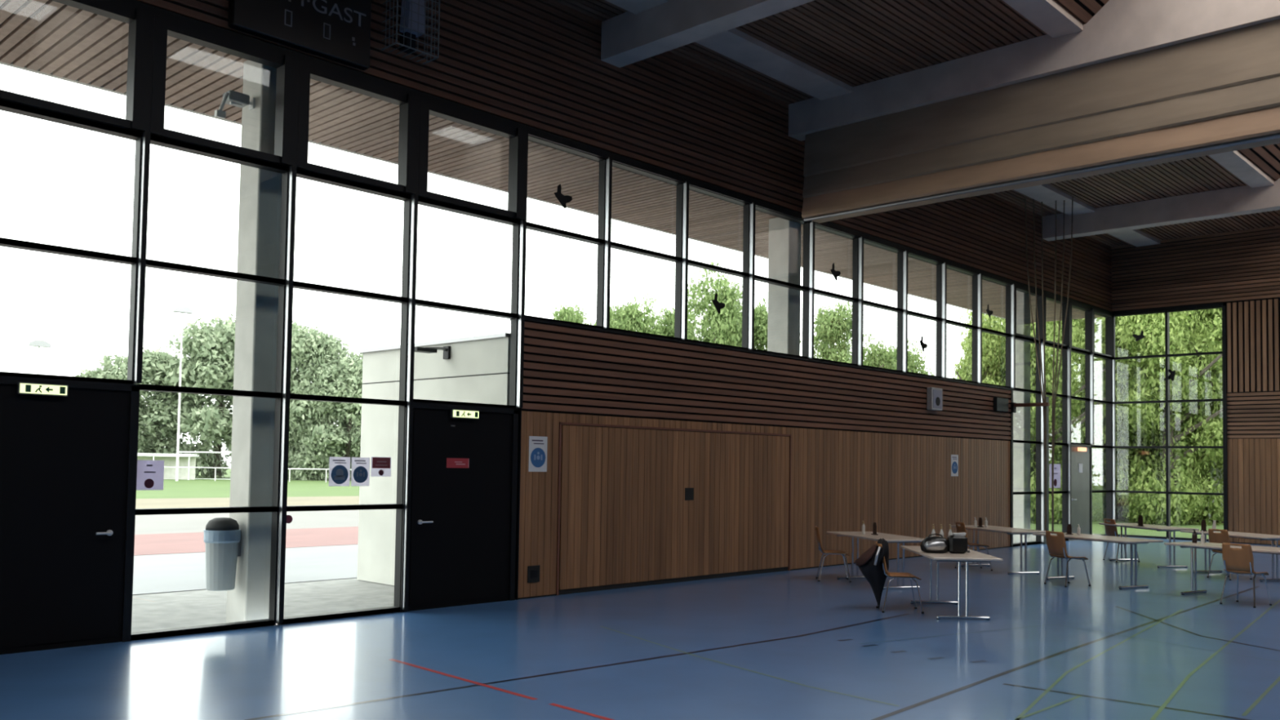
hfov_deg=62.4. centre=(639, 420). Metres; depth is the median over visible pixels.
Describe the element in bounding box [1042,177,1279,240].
roof beam
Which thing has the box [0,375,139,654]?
door
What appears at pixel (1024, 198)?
rope
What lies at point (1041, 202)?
rope
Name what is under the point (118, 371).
leafy tree
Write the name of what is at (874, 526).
card holder
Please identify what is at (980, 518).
card holder
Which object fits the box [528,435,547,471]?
poster
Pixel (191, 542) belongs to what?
track
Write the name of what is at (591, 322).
leafy tree
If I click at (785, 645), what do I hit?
floor
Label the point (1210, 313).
leafy tree
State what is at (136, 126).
window
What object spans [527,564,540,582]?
outlet
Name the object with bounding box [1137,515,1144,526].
card holder
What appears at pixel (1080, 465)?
notice
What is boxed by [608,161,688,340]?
window
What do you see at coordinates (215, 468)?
railing
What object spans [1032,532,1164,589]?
folding table
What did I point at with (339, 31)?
scoreboard
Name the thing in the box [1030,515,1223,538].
lawn
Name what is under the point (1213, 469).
tree
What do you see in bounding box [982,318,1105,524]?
leafy tree
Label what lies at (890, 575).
chair
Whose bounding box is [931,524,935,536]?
pump bottle
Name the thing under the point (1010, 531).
folding table
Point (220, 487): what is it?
lawn
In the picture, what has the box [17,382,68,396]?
exit sign
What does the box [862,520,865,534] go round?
spray bottle
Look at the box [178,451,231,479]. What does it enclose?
goal
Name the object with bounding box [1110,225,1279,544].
wall
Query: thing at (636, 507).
door
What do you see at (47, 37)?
soffit
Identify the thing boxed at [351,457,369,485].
poster
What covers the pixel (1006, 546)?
baseboard
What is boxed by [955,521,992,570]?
chair
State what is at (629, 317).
leafy tree
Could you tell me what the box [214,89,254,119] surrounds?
floodlight
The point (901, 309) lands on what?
window
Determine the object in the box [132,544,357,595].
pavement
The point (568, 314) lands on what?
leafy tree
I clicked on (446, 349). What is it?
wall lamp
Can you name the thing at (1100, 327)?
leafy tree
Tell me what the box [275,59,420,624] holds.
window
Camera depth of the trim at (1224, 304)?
27.41 m
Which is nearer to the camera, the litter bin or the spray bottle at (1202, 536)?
the litter bin
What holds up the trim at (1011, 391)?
attached to the wall at (866, 445)
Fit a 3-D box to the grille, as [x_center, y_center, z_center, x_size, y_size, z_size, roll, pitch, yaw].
[6.136,-0.432,21.769,0.010,0.380,0.380,-1,-3,43]
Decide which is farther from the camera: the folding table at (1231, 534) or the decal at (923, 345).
the decal at (923, 345)
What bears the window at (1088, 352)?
in the wall at (866, 445)
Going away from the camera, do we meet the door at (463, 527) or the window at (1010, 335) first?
the door at (463, 527)
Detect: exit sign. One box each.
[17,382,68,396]
[450,408,479,418]
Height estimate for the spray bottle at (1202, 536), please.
0.196 m
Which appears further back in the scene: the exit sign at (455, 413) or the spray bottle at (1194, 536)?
the spray bottle at (1194, 536)
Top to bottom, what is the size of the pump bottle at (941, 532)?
0.306 m
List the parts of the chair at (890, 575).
backrest, leg, seat frame, seat, leg, leg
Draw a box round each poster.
[136,460,164,489]
[328,457,350,486]
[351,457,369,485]
[370,456,391,476]
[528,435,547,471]
[951,454,958,475]
[1048,463,1060,488]
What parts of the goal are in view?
goal frame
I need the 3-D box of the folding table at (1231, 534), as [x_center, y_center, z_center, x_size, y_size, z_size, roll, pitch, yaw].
[10.361,2.335,18.234,0.800,0.742,1.840,2,-3,-17]
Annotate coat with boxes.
[854,537,888,608]
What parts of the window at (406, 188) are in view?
opening sash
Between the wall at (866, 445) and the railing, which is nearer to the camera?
the wall at (866, 445)
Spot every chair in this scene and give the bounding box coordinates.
[814,525,851,582]
[875,542,924,613]
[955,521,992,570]
[1044,530,1090,586]
[1102,518,1139,562]
[1206,528,1252,580]
[1219,542,1271,608]
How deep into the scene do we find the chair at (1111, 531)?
20.99 m
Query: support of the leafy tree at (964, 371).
on the lawn at (1097, 528)
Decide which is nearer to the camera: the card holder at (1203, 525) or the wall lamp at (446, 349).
the wall lamp at (446, 349)
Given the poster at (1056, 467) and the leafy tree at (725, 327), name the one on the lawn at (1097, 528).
the leafy tree at (725, 327)
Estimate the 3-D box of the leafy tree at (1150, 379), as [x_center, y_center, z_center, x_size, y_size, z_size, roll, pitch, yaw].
[19.446,-0.546,38.516,4.799,10.056,4.892,1,-2,0]
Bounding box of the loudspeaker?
[926,386,942,410]
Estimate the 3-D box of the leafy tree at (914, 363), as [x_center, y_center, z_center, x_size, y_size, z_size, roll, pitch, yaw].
[14.680,0.003,58.696,4.223,9.085,4.502,-1,-3,30]
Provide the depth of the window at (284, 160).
11.28 m
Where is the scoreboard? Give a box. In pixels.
[227,0,371,70]
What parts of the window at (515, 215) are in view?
opening sash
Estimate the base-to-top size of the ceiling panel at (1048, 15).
0.088 m
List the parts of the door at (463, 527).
handle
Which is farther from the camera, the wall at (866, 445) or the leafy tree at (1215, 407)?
the leafy tree at (1215, 407)
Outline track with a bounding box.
[133,526,358,555]
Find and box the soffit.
[0,0,1101,323]
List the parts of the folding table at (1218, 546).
leg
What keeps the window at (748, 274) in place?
in the wall at (866, 445)
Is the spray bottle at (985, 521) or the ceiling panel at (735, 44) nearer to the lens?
the ceiling panel at (735, 44)
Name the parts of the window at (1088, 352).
opening sash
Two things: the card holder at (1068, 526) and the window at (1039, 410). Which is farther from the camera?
the window at (1039, 410)
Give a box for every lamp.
[414,346,450,359]
[1077,447,1086,451]
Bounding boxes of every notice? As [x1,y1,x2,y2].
[446,457,469,467]
[1078,463,1082,472]
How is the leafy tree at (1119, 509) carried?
on the lawn at (1097, 528)
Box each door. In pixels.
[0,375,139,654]
[393,401,518,612]
[555,422,791,595]
[1066,443,1092,541]
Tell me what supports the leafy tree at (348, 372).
on the lawn at (220, 487)
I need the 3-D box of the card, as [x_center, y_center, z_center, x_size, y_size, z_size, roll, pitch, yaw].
[10.229,1.886,18.825,0.006,0.200,0.110,1,-2,-12]
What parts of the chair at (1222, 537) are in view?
leg, backrest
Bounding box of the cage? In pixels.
[381,0,439,64]
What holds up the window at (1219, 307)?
in the wall at (1241, 268)
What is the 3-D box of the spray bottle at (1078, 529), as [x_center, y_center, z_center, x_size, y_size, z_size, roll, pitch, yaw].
[7.149,1.783,17.207,0.051,0.176,0.060,-1,-3,43]
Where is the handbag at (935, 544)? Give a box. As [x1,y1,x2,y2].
[920,533,949,553]
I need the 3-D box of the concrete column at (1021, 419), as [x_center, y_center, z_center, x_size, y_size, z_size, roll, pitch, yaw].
[9.401,-0.078,26.237,0.460,6.330,0.380,-1,-3,43]
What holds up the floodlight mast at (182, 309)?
on the lawn at (220, 487)
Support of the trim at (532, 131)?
attached to the wall at (866, 445)
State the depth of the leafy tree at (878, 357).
50.16 m
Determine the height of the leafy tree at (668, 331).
11.052 m
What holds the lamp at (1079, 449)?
attached to the door at (1081, 482)
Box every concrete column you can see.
[226,59,282,624]
[767,217,800,355]
[1013,290,1030,543]
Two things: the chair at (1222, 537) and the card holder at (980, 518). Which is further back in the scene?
the card holder at (980, 518)
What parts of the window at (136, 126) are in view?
opening sash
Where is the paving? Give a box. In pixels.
[131,533,1102,632]
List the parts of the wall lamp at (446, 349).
arm, mounting plate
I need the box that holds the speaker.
[993,397,1008,411]
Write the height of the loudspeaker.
0.460 m
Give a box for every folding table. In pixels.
[826,531,924,589]
[900,545,1002,620]
[951,524,1045,574]
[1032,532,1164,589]
[1098,523,1199,568]
[1164,541,1279,595]
[1180,530,1279,582]
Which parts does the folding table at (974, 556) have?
leg, leg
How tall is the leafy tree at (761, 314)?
10.226 m
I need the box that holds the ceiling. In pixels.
[554,0,1279,246]
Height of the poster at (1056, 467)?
0.600 m
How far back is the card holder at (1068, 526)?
17.27 m
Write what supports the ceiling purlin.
attached to the ceiling
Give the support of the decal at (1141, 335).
attached to the window at (1108, 362)
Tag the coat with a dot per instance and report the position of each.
(870, 562)
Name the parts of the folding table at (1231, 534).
leg, leg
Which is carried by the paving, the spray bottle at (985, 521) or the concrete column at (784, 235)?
the concrete column at (784, 235)
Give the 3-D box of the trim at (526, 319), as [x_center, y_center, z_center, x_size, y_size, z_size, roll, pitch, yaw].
[3.500,-1.023,19.281,0.190,0.040,14.980,-1,-3,43]
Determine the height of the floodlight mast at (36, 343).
10.350 m
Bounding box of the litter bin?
[203,517,241,591]
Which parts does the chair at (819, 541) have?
backrest, leg, leg, seat frame, seat, leg, leg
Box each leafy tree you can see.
[72,352,159,453]
[120,346,202,453]
[151,313,235,478]
[221,318,313,478]
[288,324,355,480]
[293,351,363,480]
[340,358,360,460]
[551,302,587,324]
[584,307,616,325]
[609,293,665,335]
[653,306,702,337]
[687,259,742,346]
[737,297,801,351]
[813,300,884,367]
[862,333,897,369]
[887,337,934,375]
[951,308,1035,457]
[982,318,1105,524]
[1003,315,1139,520]
[1071,314,1194,519]
[1102,310,1223,525]
[1151,308,1222,519]
[1172,307,1223,522]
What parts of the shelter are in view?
post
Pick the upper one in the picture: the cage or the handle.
the cage
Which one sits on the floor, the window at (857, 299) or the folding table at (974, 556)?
the folding table at (974, 556)
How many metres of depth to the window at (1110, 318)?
29.29 m
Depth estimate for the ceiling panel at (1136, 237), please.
27.97 m
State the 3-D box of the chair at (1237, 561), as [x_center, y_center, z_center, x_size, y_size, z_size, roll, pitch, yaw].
[8.217,2.090,14.346,0.552,0.837,0.462,3,-3,-37]
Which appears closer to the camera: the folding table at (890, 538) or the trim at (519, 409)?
the trim at (519, 409)
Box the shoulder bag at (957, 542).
[946,532,969,554]
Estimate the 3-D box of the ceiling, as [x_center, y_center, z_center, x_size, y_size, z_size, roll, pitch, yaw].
[7.167,-6.577,6.522,23.000,1.340,42.478,-1,-3,43]
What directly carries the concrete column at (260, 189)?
on the paving
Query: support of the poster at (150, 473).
attached to the window at (284, 160)
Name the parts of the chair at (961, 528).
backrest, seat, leg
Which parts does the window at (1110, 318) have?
opening sash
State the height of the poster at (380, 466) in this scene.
0.230 m
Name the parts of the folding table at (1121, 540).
leg, leg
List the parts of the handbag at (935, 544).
handle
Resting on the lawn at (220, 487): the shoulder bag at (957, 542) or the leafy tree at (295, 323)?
the leafy tree at (295, 323)
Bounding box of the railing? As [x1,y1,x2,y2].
[164,466,351,482]
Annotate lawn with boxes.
[136,468,359,498]
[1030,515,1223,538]
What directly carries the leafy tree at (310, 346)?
on the lawn at (220, 487)
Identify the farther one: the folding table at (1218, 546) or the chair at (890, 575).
the folding table at (1218, 546)
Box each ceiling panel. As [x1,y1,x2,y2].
[695,27,852,100]
[1002,0,1083,38]
[1013,183,1095,215]
[1108,229,1159,246]
[1208,150,1274,188]
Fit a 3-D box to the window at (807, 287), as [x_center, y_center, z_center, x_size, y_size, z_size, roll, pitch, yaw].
[2.414,-2.337,18.109,0.208,2.499,1.748,-1,-3,43]
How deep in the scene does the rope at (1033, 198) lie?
24.18 m
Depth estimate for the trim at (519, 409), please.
13.74 m
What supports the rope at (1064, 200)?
hanging from the ceiling
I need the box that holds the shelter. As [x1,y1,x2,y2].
[137,453,197,479]
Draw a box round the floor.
[0,536,1279,719]
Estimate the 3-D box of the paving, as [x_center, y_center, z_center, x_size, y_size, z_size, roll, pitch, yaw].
[-4.357,2.478,13.895,3.600,0.240,49.500,-1,-3,43]
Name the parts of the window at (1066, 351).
opening sash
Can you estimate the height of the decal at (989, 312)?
0.325 m
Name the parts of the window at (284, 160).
opening sash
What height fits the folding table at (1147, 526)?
0.742 m
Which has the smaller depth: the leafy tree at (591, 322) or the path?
the path
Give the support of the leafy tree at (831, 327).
on the lawn at (1097, 528)
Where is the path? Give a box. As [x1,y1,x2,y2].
[134,510,359,534]
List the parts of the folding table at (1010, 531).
leg, leg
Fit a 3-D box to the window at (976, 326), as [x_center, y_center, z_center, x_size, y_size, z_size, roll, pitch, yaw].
[6.946,-2.065,22.898,0.208,2.499,1.670,-1,-3,43]
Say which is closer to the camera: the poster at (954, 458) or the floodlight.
the floodlight
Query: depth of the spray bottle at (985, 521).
19.07 m
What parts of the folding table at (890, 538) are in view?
leg, leg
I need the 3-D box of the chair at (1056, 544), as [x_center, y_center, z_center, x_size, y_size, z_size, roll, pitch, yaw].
[6.654,2.157,16.485,0.552,0.837,0.462,2,-3,-23]
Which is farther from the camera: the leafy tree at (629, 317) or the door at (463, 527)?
the leafy tree at (629, 317)
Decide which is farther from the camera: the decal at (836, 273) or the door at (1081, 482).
the door at (1081, 482)
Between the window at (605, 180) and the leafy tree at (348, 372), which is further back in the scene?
the leafy tree at (348, 372)
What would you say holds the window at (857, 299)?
in the wall at (866, 445)
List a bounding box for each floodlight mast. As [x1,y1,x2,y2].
[26,339,51,373]
[171,306,193,480]
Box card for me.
[1212,520,1216,531]
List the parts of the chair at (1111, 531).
backrest, leg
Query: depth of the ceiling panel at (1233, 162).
21.51 m
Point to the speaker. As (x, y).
(1000, 404)
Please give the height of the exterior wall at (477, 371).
3.530 m
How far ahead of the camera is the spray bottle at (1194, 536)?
15.65 m
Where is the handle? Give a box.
[286,515,292,523]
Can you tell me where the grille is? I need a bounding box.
[933,389,942,408]
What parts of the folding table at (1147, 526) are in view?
leg, leg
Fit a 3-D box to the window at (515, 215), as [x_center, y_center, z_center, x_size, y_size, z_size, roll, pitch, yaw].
[-2.148,-2.011,13.269,0.211,3.699,1.707,-1,-3,43]
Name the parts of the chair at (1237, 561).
leg, leg, backrest, seat frame, seat, leg, leg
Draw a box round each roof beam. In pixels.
[600,0,814,67]
[788,0,1279,141]
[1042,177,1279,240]
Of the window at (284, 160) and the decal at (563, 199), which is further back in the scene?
the decal at (563, 199)
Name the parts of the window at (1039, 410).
opening sash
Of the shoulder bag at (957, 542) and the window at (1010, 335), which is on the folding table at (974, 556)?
the shoulder bag at (957, 542)
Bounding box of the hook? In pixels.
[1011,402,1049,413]
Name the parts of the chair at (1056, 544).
leg, backrest, seat frame, leg, leg, seat, leg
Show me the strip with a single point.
(304, 500)
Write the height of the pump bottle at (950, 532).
0.306 m
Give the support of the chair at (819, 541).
on the floor
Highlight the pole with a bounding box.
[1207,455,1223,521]
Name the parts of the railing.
rail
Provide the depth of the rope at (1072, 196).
24.06 m
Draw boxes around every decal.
[554,183,572,208]
[711,292,724,313]
[830,262,840,280]
[919,335,927,351]
[986,304,992,318]
[1132,330,1145,341]
[1164,368,1175,381]
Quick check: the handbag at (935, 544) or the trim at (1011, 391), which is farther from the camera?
the trim at (1011, 391)
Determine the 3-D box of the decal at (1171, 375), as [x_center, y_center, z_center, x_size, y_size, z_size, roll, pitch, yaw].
[14.260,-1.204,28.416,0.265,0.319,0.002,-1,-3,43]
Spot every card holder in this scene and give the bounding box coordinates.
[871,522,878,534]
[977,517,983,527]
[1065,524,1073,534]
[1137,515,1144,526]
[1200,520,1207,531]
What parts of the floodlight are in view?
arm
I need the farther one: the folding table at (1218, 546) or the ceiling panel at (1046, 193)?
the ceiling panel at (1046, 193)
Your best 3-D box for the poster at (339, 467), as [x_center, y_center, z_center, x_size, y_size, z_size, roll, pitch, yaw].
[-3.400,0.584,11.957,0.008,0.330,0.265,-1,-3,43]
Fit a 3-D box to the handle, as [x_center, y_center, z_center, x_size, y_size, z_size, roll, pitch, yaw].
[-3.794,1.069,11.382,0.030,0.090,0.090,-1,-3,43]
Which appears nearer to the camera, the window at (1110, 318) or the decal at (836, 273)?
the decal at (836, 273)
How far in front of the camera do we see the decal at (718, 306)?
16.94 m
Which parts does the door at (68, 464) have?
handle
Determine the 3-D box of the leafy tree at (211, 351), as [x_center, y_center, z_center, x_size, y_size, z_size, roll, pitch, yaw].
[-38.770,-1.922,97.623,12.188,16.541,11.888,1,-2,6]
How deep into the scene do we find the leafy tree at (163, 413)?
95.42 m
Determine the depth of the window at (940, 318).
22.24 m
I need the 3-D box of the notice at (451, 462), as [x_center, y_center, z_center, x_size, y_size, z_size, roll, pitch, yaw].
[-2.249,0.532,13.045,0.009,0.120,0.340,-1,-3,43]
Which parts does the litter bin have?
lid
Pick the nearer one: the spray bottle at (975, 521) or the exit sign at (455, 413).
the exit sign at (455, 413)
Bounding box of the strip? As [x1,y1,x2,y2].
[135,496,359,508]
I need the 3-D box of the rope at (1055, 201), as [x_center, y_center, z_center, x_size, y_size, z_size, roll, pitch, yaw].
[9.438,-1.233,24.064,0.112,7.775,0.027,0,-3,17]
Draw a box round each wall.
[135,0,1111,597]
[356,333,510,585]
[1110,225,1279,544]
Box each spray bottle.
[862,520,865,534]
[973,517,977,527]
[984,517,987,527]
[1076,524,1080,534]
[1191,529,1197,542]
[1200,530,1204,543]
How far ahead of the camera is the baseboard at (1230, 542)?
26.83 m
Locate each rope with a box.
[1024,198,1045,537]
[1032,198,1046,530]
[1040,201,1046,457]
[1051,200,1056,531]
[1053,195,1073,531]
[1053,200,1064,461]
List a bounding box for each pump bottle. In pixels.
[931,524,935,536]
[939,524,943,537]
[948,524,952,536]
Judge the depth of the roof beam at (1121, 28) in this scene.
15.22 m
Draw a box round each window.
[0,0,155,384]
[130,13,299,640]
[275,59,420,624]
[413,97,528,408]
[524,135,612,328]
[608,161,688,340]
[685,185,755,350]
[753,205,814,358]
[809,224,863,365]
[860,239,907,372]
[905,253,946,377]
[944,265,982,383]
[982,275,1015,388]
[1013,284,1048,546]
[1041,293,1071,543]
[1071,302,1093,444]
[1092,308,1115,535]
[1105,311,1170,538]
[1167,306,1224,541]
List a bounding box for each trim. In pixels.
[106,0,1112,315]
[510,316,1013,390]
[515,408,521,599]
[1008,390,1013,546]
[1112,302,1227,530]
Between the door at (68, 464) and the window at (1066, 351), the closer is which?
the door at (68, 464)
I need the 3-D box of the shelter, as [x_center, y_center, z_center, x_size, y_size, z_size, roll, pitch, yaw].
[-39.980,3.829,87.275,6.000,2.150,1.600,1,-2,-7]
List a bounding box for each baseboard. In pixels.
[514,546,1010,599]
[1230,542,1279,545]
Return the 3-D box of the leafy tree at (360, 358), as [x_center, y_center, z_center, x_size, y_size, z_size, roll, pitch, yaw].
[-25.806,-0.264,101.720,8.841,13.326,9.179,0,-3,20]

